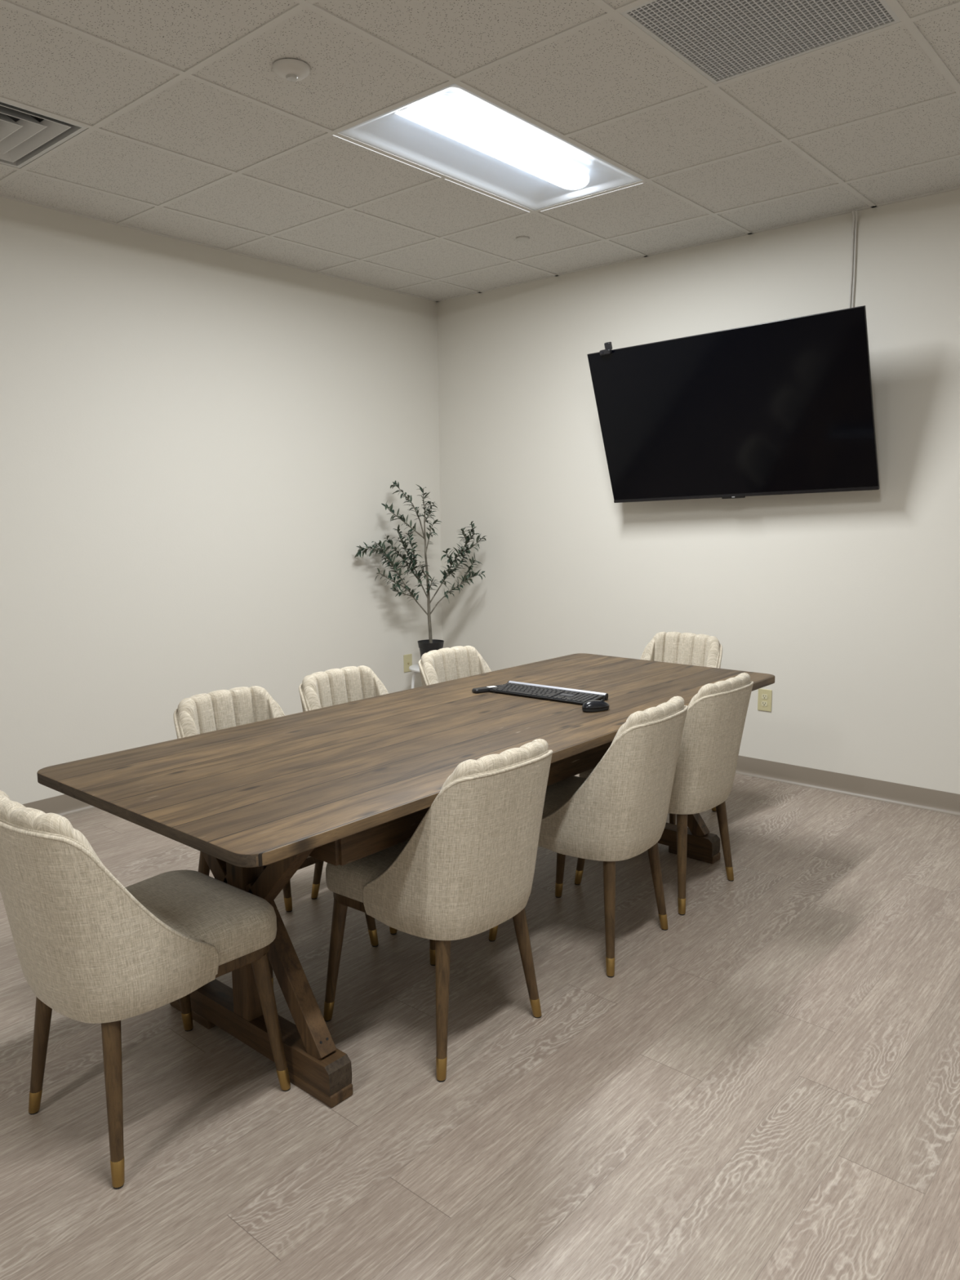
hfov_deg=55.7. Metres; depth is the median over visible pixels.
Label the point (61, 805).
baseboard
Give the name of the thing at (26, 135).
ceiling vent
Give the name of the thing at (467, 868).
dining chair
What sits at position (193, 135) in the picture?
ceiling
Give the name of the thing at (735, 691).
cushion
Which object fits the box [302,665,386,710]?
cushion
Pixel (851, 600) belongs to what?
wall
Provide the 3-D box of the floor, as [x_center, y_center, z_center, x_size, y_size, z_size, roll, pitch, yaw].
[-0.452,1.246,1.918,5.990,0.100,7.490,6,11,40]
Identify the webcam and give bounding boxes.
[599,342,612,355]
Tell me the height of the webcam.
0.067 m
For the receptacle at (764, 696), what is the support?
attached to the wall outlet at (764, 699)
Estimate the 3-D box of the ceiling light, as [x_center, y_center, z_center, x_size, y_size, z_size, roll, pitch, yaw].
[0.083,-1.964,3.639,0.613,0.083,1.223,6,11,40]
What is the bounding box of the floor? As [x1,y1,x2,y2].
[0,773,959,1279]
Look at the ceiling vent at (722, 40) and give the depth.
2.66 m
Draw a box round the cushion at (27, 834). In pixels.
[0,790,102,862]
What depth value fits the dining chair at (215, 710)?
3.10 m
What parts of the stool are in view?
seat, leg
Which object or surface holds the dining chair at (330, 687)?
on the floor
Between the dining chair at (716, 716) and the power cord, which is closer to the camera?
the dining chair at (716, 716)
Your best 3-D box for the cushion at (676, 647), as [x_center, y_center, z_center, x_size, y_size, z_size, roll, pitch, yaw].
[0.938,0.175,4.396,0.421,0.395,0.327,6,11,40]
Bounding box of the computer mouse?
[582,699,609,711]
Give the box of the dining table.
[36,653,774,1107]
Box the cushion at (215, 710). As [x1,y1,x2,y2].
[177,685,281,737]
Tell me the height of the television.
0.834 m
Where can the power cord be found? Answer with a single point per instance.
(854, 228)
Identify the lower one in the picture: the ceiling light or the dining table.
the dining table
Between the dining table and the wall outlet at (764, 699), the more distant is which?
the wall outlet at (764, 699)
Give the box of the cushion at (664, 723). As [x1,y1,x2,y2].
[611,696,684,743]
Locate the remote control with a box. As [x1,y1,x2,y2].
[471,684,501,693]
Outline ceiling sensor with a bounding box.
[272,58,310,81]
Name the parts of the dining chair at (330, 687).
backrest, leg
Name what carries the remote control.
on the dining table
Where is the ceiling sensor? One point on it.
(288, 69)
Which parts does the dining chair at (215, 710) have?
backrest, leg, leg, leg, seat frame, leg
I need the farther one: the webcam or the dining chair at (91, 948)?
the webcam
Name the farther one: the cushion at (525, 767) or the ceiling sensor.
the ceiling sensor
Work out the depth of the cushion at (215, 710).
3.11 m
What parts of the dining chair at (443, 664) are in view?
backrest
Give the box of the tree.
[354,480,486,657]
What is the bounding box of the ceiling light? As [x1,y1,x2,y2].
[333,83,643,212]
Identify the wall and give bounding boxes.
[0,196,442,804]
[436,189,959,794]
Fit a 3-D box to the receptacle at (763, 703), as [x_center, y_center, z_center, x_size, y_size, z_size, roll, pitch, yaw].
[1.528,0.343,4.887,0.034,0.027,0.002,6,11,40]
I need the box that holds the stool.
[408,663,419,688]
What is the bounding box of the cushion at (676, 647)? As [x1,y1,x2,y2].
[643,631,719,667]
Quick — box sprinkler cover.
[515,235,529,241]
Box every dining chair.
[0,790,290,1189]
[173,685,378,986]
[298,665,397,934]
[323,738,552,1082]
[417,645,491,686]
[488,696,688,977]
[574,672,753,915]
[640,631,722,824]
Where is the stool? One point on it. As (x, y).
(415, 668)
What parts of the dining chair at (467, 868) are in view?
leg, seat frame, seat, leg, leg, backrest, leg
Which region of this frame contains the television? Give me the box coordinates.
[586,305,879,502]
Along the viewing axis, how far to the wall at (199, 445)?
4.79 m
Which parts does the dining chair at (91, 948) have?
leg, backrest, leg, leg, seat, seat frame, leg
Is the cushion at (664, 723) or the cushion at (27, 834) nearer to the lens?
the cushion at (27, 834)
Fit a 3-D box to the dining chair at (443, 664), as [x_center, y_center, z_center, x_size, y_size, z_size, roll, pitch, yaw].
[0.042,0.477,3.943,0.582,0.848,0.457,6,11,40]
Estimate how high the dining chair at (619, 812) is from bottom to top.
0.848 m
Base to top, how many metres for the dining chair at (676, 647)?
0.848 m
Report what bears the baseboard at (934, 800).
attached to the wall at (851, 600)
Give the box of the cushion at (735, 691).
[688,672,750,706]
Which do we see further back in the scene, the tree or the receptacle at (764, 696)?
the tree
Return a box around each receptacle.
[761,693,767,699]
[761,701,767,706]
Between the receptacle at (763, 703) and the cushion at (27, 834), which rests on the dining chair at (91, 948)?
the cushion at (27, 834)
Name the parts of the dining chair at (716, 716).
leg, seat, leg, backrest, leg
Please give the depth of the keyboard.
3.39 m
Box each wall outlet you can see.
[403,653,412,672]
[757,688,772,711]
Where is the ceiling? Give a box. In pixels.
[0,0,959,302]
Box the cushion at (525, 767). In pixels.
[440,738,548,790]
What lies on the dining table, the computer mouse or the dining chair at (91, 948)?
the computer mouse
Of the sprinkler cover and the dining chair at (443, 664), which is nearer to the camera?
the dining chair at (443, 664)
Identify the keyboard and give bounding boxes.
[489,680,608,705]
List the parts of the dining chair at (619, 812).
leg, seat, leg, backrest, leg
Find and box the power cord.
[848,209,857,308]
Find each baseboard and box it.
[22,794,94,816]
[735,755,959,816]
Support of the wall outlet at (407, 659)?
attached to the wall at (199, 445)
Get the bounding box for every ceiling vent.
[0,100,87,168]
[620,0,900,84]

